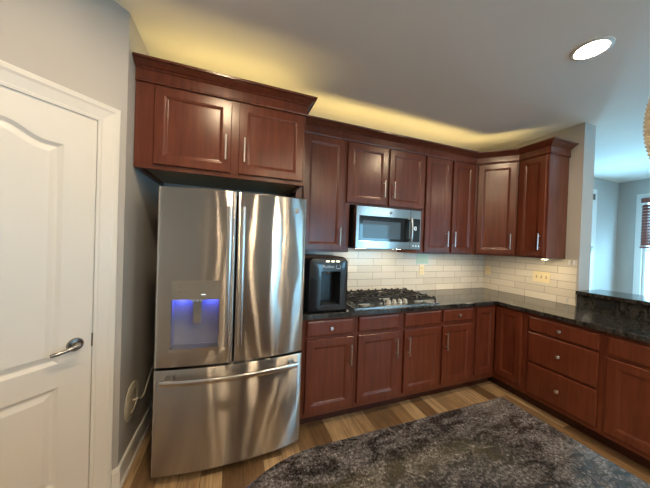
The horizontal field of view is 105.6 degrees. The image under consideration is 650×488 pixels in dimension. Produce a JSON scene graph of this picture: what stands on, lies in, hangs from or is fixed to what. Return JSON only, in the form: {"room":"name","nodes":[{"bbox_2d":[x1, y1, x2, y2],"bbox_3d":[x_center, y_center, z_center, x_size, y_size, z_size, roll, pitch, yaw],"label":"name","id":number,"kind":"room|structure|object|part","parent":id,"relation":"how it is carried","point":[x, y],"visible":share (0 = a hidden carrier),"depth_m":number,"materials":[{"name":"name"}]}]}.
{"room":"kitchen","nodes":[
{"label":"kitchen","id":0,"kind":"room"},
{"bbox_2d":[0,0,129,469],"bbox_3d":[-1.425,0.045,0.987,0.120,2.740,1.003,2,1,25],"label":"wall","id":1,"kind":"structure","parent":0,"point":[80,46],"depth_m":1.23,"materials":[{"name":"beige paint"}]},
{"bbox_2d":[0,86,96,487],"bbox_3d":[-1.339,0.385,1.022,0.086,2.050,0.620,2,1,25],"label":"door","id":2,"kind":"structure","parent":1,"relation":"in","point":[48,152],"depth_m":1.14,"materials":[{"name":"white paint"}]},
{"bbox_3d":[-1.244,0.504,1.195,0.051,0.066,0.132,2,1,25],"label":"handle","id":3,"kind":"part","parent":2,"relation":"part of","materials":[{"name":"silver metal"}]},
{"bbox_2d":[0,60,120,487],"bbox_3d":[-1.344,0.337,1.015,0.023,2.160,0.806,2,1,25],"label":"trim","id":4,"kind":"structure","parent":1,"relation":"attached to","point":[108,118],"depth_m":1.32,"materials":[{"name":"white paint"}]},
{"bbox_2d":[118,14,159,464],"bbox_3d":[-1.337,0.041,1.726,0.120,2.740,0.699,2,1,-20],"label":"wall","id":5,"kind":"structure","parent":0,"point":[141,192],"depth_m":1.61,"materials":[{"name":"beige paint"}]},
{"bbox_2d":[111,399,152,487],"bbox_3d":[-1.318,1.348,1.738,0.046,0.130,0.739,2,1,-20],"label":"baseboard","id":6,"kind":"structure","parent":5,"relation":"attached to","point":[119,474],"depth_m":1.59,"materials":[{"name":"white paint"}]},
{"bbox_2d":[124,367,152,421],"bbox_3d":[-1.266,1.014,1.696,0.046,0.236,0.421,2,1,-20],"label":"wall outlet","id":7,"kind":"object","parent":5,"relation":"attached to","point":[132,397],"visible":1,"depth_m":1.60,"materials":[{"name":"white plastic"}]},
{"bbox_3d":[-1.251,1.016,1.603,0.011,0.236,0.236,2,1,-20],"label":"plate","id":8,"kind":"part","parent":7,"relation":"part of","materials":[{"name":"white plastic"}]},
{"bbox_2d":[114,0,649,182],"bbox_3d":[2.869,-1.213,-0.010,8.170,0.080,7.040,2,1,-20],"label":"ceiling","id":9,"kind":"structure","parent":0,"point":[475,75],"depth_m":1.69,"materials":[{"name":"paint"}]},
{"bbox_2d":[570,36,615,60],"bbox_3d":[1.675,-1.222,1.550,0.196,0.009,0.196,2,1,-20],"label":"recessed light","id":10,"kind":"object","parent":9,"relation":"in","point":[592,48],"visible":1,"depth_m":1.54,"materials":[{"name":"white plastic"}]},
{"bbox_2d":[643,98,649,158],"bbox_3d":[0.734,-0.643,0.386,0.265,1.187,0.265,2,1,25],"label":"pendant light","id":11,"kind":"object","parent":9,"relation":"hanging from","point":[646,122],"visible":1,"depth_m":0.48,"materials":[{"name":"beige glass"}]},
{"bbox_2d":[122,381,649,487],"bbox_3d":[2.774,1.605,0.015,8.170,0.080,7.040,2,1,-20],"label":"floor","id":12,"kind":"structure","parent":0,"point":[241,474],"depth_m":1.88,"materials":[{"name":"brown wood"}]},
{"bbox_2d":[151,186,306,477],"bbox_3d":[-0.678,0.549,1.873,0.894,1.766,0.837,2,1,-20],"label":"refrigerator","id":13,"kind":"object","parent":12,"relation":"on","point":[230,270],"visible":1,"depth_m":1.53,"materials":[{"name":"silver metal"}]},
{"bbox_3d":[-0.786,0.200,1.520,0.430,1.068,0.122,2,1,-20],"label":"door","id":14,"kind":"part","parent":13,"relation":"part of","materials":[{"name":"silver metal"}]},
{"bbox_3d":[-0.779,0.273,1.498,0.271,0.106,0.054,2,1,-14],"label":"control panel","id":15,"kind":"part","parent":13,"relation":"part of","materials":[{"name":"silver metal"}]},
{"bbox_3d":[-0.597,1.070,1.608,0.894,0.632,0.122,2,1,-20],"label":"freezer drawer","id":16,"kind":"part","parent":13,"relation":"part of","materials":[{"name":"silver metal"}]},
{"bbox_3d":[-0.586,0.195,1.495,0.027,0.837,0.070,2,1,-20],"label":"handle","id":17,"kind":"part","parent":13,"relation":"part of","materials":[{"name":"silver metal"}]},
{"bbox_3d":[-0.514,0.196,1.521,0.027,0.846,0.070,2,1,-20],"label":"handle","id":18,"kind":"part","parent":13,"relation":"part of","materials":[{"name":"silver metal"}]},
{"bbox_3d":[-0.363,0.212,1.675,0.456,1.068,0.122,2,1,-20],"label":"door","id":19,"kind":"part","parent":13,"relation":"part of","materials":[{"name":"silver metal"}]},
{"bbox_2d":[300,316,354,424],"bbox_3d":[-0.071,1.012,2.220,0.461,0.876,0.656,2,1,-20],"label":"base cabinet","id":20,"kind":"object","parent":12,"relation":"on","point":[327,367],"visible":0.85,"depth_m":1.95,"materials":[{"name":"brown wood"}]},
{"bbox_3d":[0.033,1.032,1.960,0.398,0.564,0.020,2,1,-20],"label":"door","id":21,"kind":"part","parent":20,"relation":"part of","materials":[{"name":"brown wood"}]},
{"bbox_3d":[0.043,0.662,1.956,0.394,0.124,0.020,2,1,-20],"label":"drawer","id":22,"kind":"part","parent":20,"relation":"part of","materials":[{"name":"brown wood"}]},
{"bbox_3d":[0.211,0.891,1.991,0.010,0.165,0.038,2,1,-20],"label":"handle","id":23,"kind":"part","parent":20,"relation":"part of","materials":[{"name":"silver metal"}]},
{"bbox_2d":[303,288,649,342],"bbox_3d":[1.297,0.604,1.796,2.734,0.038,2.399,2,1,-20],"label":"countertop","id":24,"kind":"structure","parent":20,"relation":"on","point":[624,326],"depth_m":2.21,"materials":[{"name":"stone"}]},
{"bbox_2d":[303,254,347,312],"bbox_3d":[-0.031,0.317,2.108,0.344,0.440,0.371,2,1,-20],"label":"coffee maker","id":25,"kind":"object","parent":24,"relation":"on","point":[326,275],"visible":0.99,"depth_m":1.96,"materials":[{"name":"black plastic"}]},
{"bbox_2d":[320,301,338,306],"bbox_3d":[0.022,0.482,1.996,0.152,0.012,0.116,2,1,-20],"label":"drip tray","id":26,"kind":"object","parent":25,"relation":"on","point":[322,303],"depth_m":1.97,"materials":[{"name":"grey plastic"}]},
{"bbox_2d":[347,287,439,309],"bbox_3d":[0.591,0.523,2.457,0.910,0.066,0.524,2,1,-20],"label":"gas cooktop","id":27,"kind":"object","parent":24,"relation":"in","point":[358,299],"visible":0.95,"depth_m":2.36,"materials":[{"name":"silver metal"}]},
{"bbox_2d":[576,295,649,320],"bbox_3d":[2.745,0.573,1.792,0.020,0.121,1.399,2,1,-20],"label":"granite splash","id":28,"kind":"object","parent":24,"relation":"on","point":[637,311],"visible":0.67,"depth_m":2.16,"materials":[{"name":"black stone"}]},
{"bbox_2d":[596,299,614,310],"bbox_3d":[2.561,0.553,2.252,0.008,0.080,0.118,2,1,-20],"label":"bar outlet","id":29,"kind":"object","parent":28,"relation":"attached to","point":[605,304],"visible":1,"depth_m":2.25,"materials":[{"name":"black plastic"}]},
{"bbox_2d":[348,309,440,413],"bbox_3d":[0.577,1.032,2.458,0.914,0.876,0.656,2,1,-20],"label":"base cabinet","id":30,"kind":"object","parent":12,"relation":"on","point":[396,355],"visible":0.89,"depth_m":2.17,"materials":[{"name":"brown wood"}]},
{"bbox_3d":[0.453,1.044,2.114,0.400,0.564,0.020,2,1,-20],"label":"door","id":31,"kind":"part","parent":30,"relation":"part of","materials":[{"name":"brown wood"}]},
{"bbox_3d":[0.626,0.904,2.143,0.010,0.165,0.038,2,1,-20],"label":"handle","id":32,"kind":"part","parent":30,"relation":"part of","materials":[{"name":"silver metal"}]},
{"bbox_3d":[0.748,0.908,2.188,0.010,0.165,0.038,2,1,-20],"label":"handle","id":33,"kind":"part","parent":30,"relation":"part of","materials":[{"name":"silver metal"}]},
{"bbox_3d":[0.890,1.058,2.274,0.407,0.564,0.020,2,1,-20],"label":"door","id":34,"kind":"part","parent":30,"relation":"part of","materials":[{"name":"brown wood"}]},
{"bbox_2d":[247,397,649,487],"bbox_3d":[0.432,1.029,-0.002,1.048,0.914,1.600,2,1,-20],"label":"kitchen island","id":35,"kind":"object","parent":12,"relation":"on","point":[494,443],"visible":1,"depth_m":0.64,"materials":[{"name":"stone"}]},
{"bbox_2d":[432,307,473,393],"bbox_3d":[1.206,1.051,2.688,0.424,0.876,0.656,2,1,-20],"label":"base cabinet","id":36,"kind":"object","parent":12,"relation":"on","point":[456,331],"visible":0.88,"depth_m":2.42,"materials":[{"name":"brown wood"}]},
{"bbox_3d":[1.292,1.070,2.421,0.380,0.564,0.020,2,1,-20],"label":"door","id":37,"kind":"part","parent":36,"relation":"part of","materials":[{"name":"brown wood"}]},
{"bbox_3d":[1.307,0.694,2.419,0.384,0.120,0.020,2,1,-20],"label":"drawer","id":38,"kind":"part","parent":36,"relation":"part of","materials":[{"name":"brown wood"}]},
{"bbox_2d":[464,305,529,402],"bbox_3d":[1.876,1.073,2.799,0.908,0.876,0.908,2,1,-20],"label":"base cabinet","id":39,"kind":"object","parent":12,"relation":"on","point":[500,333],"visible":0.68,"depth_m":2.51,"materials":[{"name":"brown wood"}]},
{"bbox_3d":[1.649,0.993,2.550,0.261,0.693,0.020,2,1,-20],"label":"door","id":40,"kind":"part","parent":39,"relation":"part of","materials":[{"name":"brown wood"}]},
{"bbox_3d":[1.834,1.000,2.471,0.020,0.693,0.245,2,1,-20],"label":"door","id":41,"kind":"part","parent":39,"relation":"part of","materials":[{"name":"brown wood"}]},
{"bbox_2d":[525,313,605,444],"bbox_3d":[2.243,1.090,2.176,0.648,0.876,0.511,2,1,-20],"label":"base cabinet","id":42,"kind":"object","parent":12,"relation":"on","point":[565,361],"visible":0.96,"depth_m":2.03,"materials":[{"name":"brown wood"}]},
{"bbox_3d":[1.969,1.243,2.082,0.020,0.282,0.474,2,1,-20],"label":"drawer","id":43,"kind":"part","parent":42,"relation":"part of","materials":[{"name":"brown wood"}]},
{"bbox_3d":[1.979,0.952,2.079,0.020,0.272,0.474,2,1,-20],"label":"drawer","id":44,"kind":"part","parent":42,"relation":"part of","materials":[{"name":"brown wood"}]},
{"bbox_3d":[1.986,0.738,2.078,0.020,0.128,0.474,2,1,-20],"label":"drawer","id":45,"kind":"part","parent":42,"relation":"part of","materials":[{"name":"brown wood"}]},
{"bbox_2d":[601,332,649,469],"bbox_3d":[2.480,1.104,1.499,0.646,0.876,0.919,2,1,-20],"label":"base cabinet","id":46,"kind":"object","parent":12,"relation":"on","point":[625,423],"visible":0.88,"depth_m":1.72,"materials":[{"name":"brown wood"}]},
{"bbox_3d":[2.144,1.114,1.615,0.020,0.548,0.432,2,1,-20],"label":"door","id":47,"kind":"part","parent":46,"relation":"part of","materials":[{"name":"brown wood"}]},
{"bbox_2d":[164,178,618,290],"bbox_3d":[1.967,0.138,3.373,7.460,2.740,0.120,2,1,-20],"label":"wall","id":48,"kind":"structure","parent":0,"point":[608,191],"depth_m":4.41,"materials":[{"name":"beige paint"}]},
{"bbox_2d":[132,52,317,196],"bbox_3d":[-0.716,-0.789,1.953,1.144,0.652,0.666,2,1,-20],"label":"upper cabinet","id":49,"kind":"object","parent":48,"relation":"attached to","point":[194,126],"visible":1,"depth_m":1.66,"materials":[{"name":"brown wood"}]},
{"bbox_3d":[-0.852,-0.736,1.610,0.450,0.486,0.020,2,1,-20],"label":"door","id":50,"kind":"part","parent":49,"relation":"part of","materials":[{"name":"brown wood"}]},
{"bbox_3d":[-0.637,-1.049,1.759,1.144,0.125,0.257,2,1,-20],"label":"crown moulding","id":51,"kind":"part","parent":49,"relation":"part of","materials":[{"name":"brown wood"}]},
{"bbox_3d":[-0.664,-0.647,1.650,0.010,0.165,0.038,2,1,-20],"label":"handle","id":52,"kind":"part","parent":49,"relation":"part of","materials":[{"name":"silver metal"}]},
{"bbox_3d":[-0.552,-0.643,1.691,0.010,0.165,0.038,2,1,-20],"label":"handle","id":53,"kind":"part","parent":49,"relation":"part of","materials":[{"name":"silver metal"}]},
{"bbox_3d":[-0.380,-0.722,1.783,0.458,0.486,0.020,2,1,-20],"label":"door","id":54,"kind":"part","parent":49,"relation":"part of","materials":[{"name":"brown wood"}]},
{"bbox_2d":[290,133,346,251],"bbox_3d":[-0.078,-0.462,2.340,0.467,1.060,0.374,2,1,-20],"label":"upper cabinet","id":55,"kind":"object","parent":48,"relation":"attached to","point":[323,189],"visible":0.8,"depth_m":2.22,"materials":[{"name":"brown wood"}]},
{"bbox_2d":[343,141,424,253],"bbox_3d":[0.571,-0.443,2.582,0.917,1.059,0.382,2,1,-20],"label":"upper cabinet","id":56,"kind":"object","parent":48,"relation":"attached to","point":[376,176],"visible":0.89,"depth_m":2.41,"materials":[{"name":"brown wood"}]},
{"bbox_3d":[0.413,-0.665,2.367,0.434,0.564,0.020,2,1,-20],"label":"door","id":57,"kind":"part","parent":56,"relation":"part of","materials":[{"name":"brown wood"}]},
{"bbox_2d":[348,205,420,249],"bbox_3d":[0.567,-0.147,2.527,0.737,0.396,0.472,2,1,-20],"label":"microwave","id":58,"kind":"object","parent":56,"relation":"attached to","point":[369,227],"visible":0.98,"depth_m":2.35,"materials":[{"name":"silver metal"}]},
{"bbox_3d":[0.840,-0.136,2.410,0.025,0.231,0.066,2,1,-20],"label":"handle","id":59,"kind":"part","parent":58,"relation":"part of","materials":[{"name":"silver metal"}]},
{"bbox_3d":[0.901,-0.139,2.491,0.128,0.389,0.043,2,1,-20],"label":"control panel","id":60,"kind":"part","parent":58,"relation":"part of","materials":[{"name":"silver metal"}]},
{"bbox_3d":[0.898,-0.134,2.491,0.111,0.229,0.040,2,1,-20],"label":"touch panel","id":61,"kind":"part","parent":58,"relation":"part of","materials":[{"name":"black glass"}]},
{"bbox_3d":[0.843,-0.652,2.524,0.430,0.564,0.020,2,1,-20],"label":"door","id":62,"kind":"part","parent":56,"relation":"part of","materials":[{"name":"brown wood"}]},
{"bbox_2d":[305,251,483,291],"bbox_3d":[0.889,0.329,2.915,2.732,0.465,0.008,2,1,-20],"label":"wall tile","id":63,"kind":"structure","parent":48,"relation":"attached to","point":[367,270],"depth_m":2.95,"materials":[{"name":"white tile"}]},
{"bbox_2d":[419,265,423,274],"bbox_3d":[1.182,0.317,3.012,0.072,0.117,0.009,2,1,-20],"label":"wall outlet","id":64,"kind":"object","parent":63,"relation":"attached to","point":[421,267],"visible":1,"depth_m":3.01,"materials":[{"name":"beige plastic"}]},
{"bbox_2d":[416,254,428,263],"bbox_3d":[1.192,0.181,3.015,0.182,0.124,0.005,2,1,-20],"label":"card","id":65,"kind":"object","parent":63,"relation":"attached to","point":[420,258],"visible":0.87,"depth_m":3.01,"materials":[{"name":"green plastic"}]},
{"bbox_2d":[422,156,475,254],"bbox_3d":[1.350,-0.419,2.863,0.737,1.060,0.374,2,1,-20],"label":"upper cabinet","id":66,"kind":"object","parent":48,"relation":"attached to","point":[449,185],"visible":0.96,"depth_m":2.71,"materials":[{"name":"brown wood"}]},
{"bbox_3d":[1.222,-0.416,2.668,0.342,1.014,0.020,2,1,-20],"label":"door","id":67,"kind":"part","parent":66,"relation":"part of","materials":[{"name":"brown wood"}]},
{"bbox_3d":[1.560,-0.406,2.792,0.316,1.014,0.020,2,1,-20],"label":"door","id":68,"kind":"part","parent":66,"relation":"part of","materials":[{"name":"brown wood"}]},
{"bbox_2d":[473,161,519,256],"bbox_3d":[2.018,-0.397,2.987,0.602,1.060,0.602,2,1,-20],"label":"upper cabinet","id":69,"kind":"object","parent":48,"relation":"attached to","point":[496,185],"visible":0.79,"depth_m":2.77,"materials":[{"name":"brown wood"}]},
{"bbox_2d":[589,189,597,289],"bbox_3d":[4.166,0.308,4.104,1.090,2.535,0.023,2,1,-20],"label":"trim","id":70,"kind":"structure","parent":48,"relation":"attached to","point":[594,209],"depth_m":4.27,"materials":[{"name":"white paint"}]},
{"bbox_2d":[503,122,595,305],"bbox_3d":[2.446,0.158,2.952,0.190,2.740,0.999,2,1,-20],"label":"wall","id":71,"kind":"structure","parent":0,"point":[581,162],"depth_m":2.49,"materials":[{"name":"beige paint"}]},
{"bbox_2d":[483,255,576,305],"bbox_3d":[2.342,0.378,2.927,0.008,0.465,0.984,2,1,-20],"label":"wall tile","id":72,"kind":"structure","parent":71,"relation":"attached to","point":[509,274],"depth_m":2.83,"materials":[{"name":"white tile"}]},
{"bbox_2d":[485,265,490,274],"bbox_3d":[2.191,0.350,3.316,0.009,0.117,0.072,2,1,-20],"label":"wall outlet","id":73,"kind":"object","parent":72,"relation":"attached to","point":[487,268],"visible":1,"depth_m":3.31,"materials":[{"name":"beige plastic"}]},
{"bbox_2d":[533,271,549,282],"bbox_3d":[2.398,0.365,2.737,0.018,0.117,0.164,2,1,-20],"label":"light switch","id":74,"kind":"object","parent":72,"relation":"attached to","point":[538,276],"visible":1,"depth_m":2.73,"materials":[{"name":"beige plastic"}]},
{"bbox_2d":[516,153,568,258],"bbox_3d":[2.277,-0.385,2.610,0.374,1.060,0.281,2,1,-20],"label":"upper cabinet","id":75,"kind":"object","parent":71,"relation":"attached to","point":[543,179],"visible":0.94,"depth_m":2.51,"materials":[{"name":"brown wood"}]},
{"bbox_2d":[306,115,578,164],"bbox_3d":[1.135,-0.996,2.508,2.791,0.125,0.565,2,1,-6],"label":"crown molding","id":76,"kind":"structure","parent":75,"relation":"attached to","point":[315,125],"depth_m":2.48,"materials":[{"name":"brown wood"}]},
{"bbox_3d":[2.146,-0.384,2.564,0.020,1.014,0.250,2,1,-20],"label":"door","id":77,"kind":"part","parent":75,"relation":"part of","materials":[{"name":"brown wood"}]},
{"bbox_3d":[2.352,-0.381,2.491,0.316,1.058,0.005,2,1,-20],"label":"panel","id":78,"kind":"part","parent":75,"relation":"part of","materials":[{"name":"brown wood"}]},
{"bbox_2d":[614,178,649,294],"bbox_3d":[6.600,0.311,1.386,0.120,2.740,6.800,2,1,-20],"label":"wall","id":79,"kind":"structure","parent":0,"point":[628,191],"depth_m":4.43,"materials":[{"name":"beige paint"}]},
{"bbox_2d":[632,193,649,295],"bbox_3d":[5.674,0.122,3.833,0.145,1.952,1.120,2,1,-20],"label":"window","id":80,"kind":"structure","parent":79,"relation":"in","point":[639,257],"depth_m":4.28,"materials":[{"name":"glass"}]},
{"bbox_2d":[640,198,649,247],"bbox_3d":[5.616,-0.346,3.802,0.053,0.855,0.964,2,1,-20],"label":"window blind","id":81,"kind":"object","parent":80,"relation":"attached to","point":[645,234],"visible":1,"depth_m":4.20,"materials":[{"name":"red wood"}]},
{"bbox_3d":[2.896,1.037,1.591,0.150,1.036,1.899,2,1,-20],"label":"wall","id":82,"kind":"structure","parent":0,"visible":0},
{"bbox_2d":[575,289,649,305],"bbox_3d":[2.999,0.504,1.617,0.430,0.036,1.898,2,1,-20],"label":"countertop","id":83,"kind":"structure","parent":82,"relation":"on","point":[644,300],"depth_m":2.25,"materials":[{"name":"stone"}]}
]}

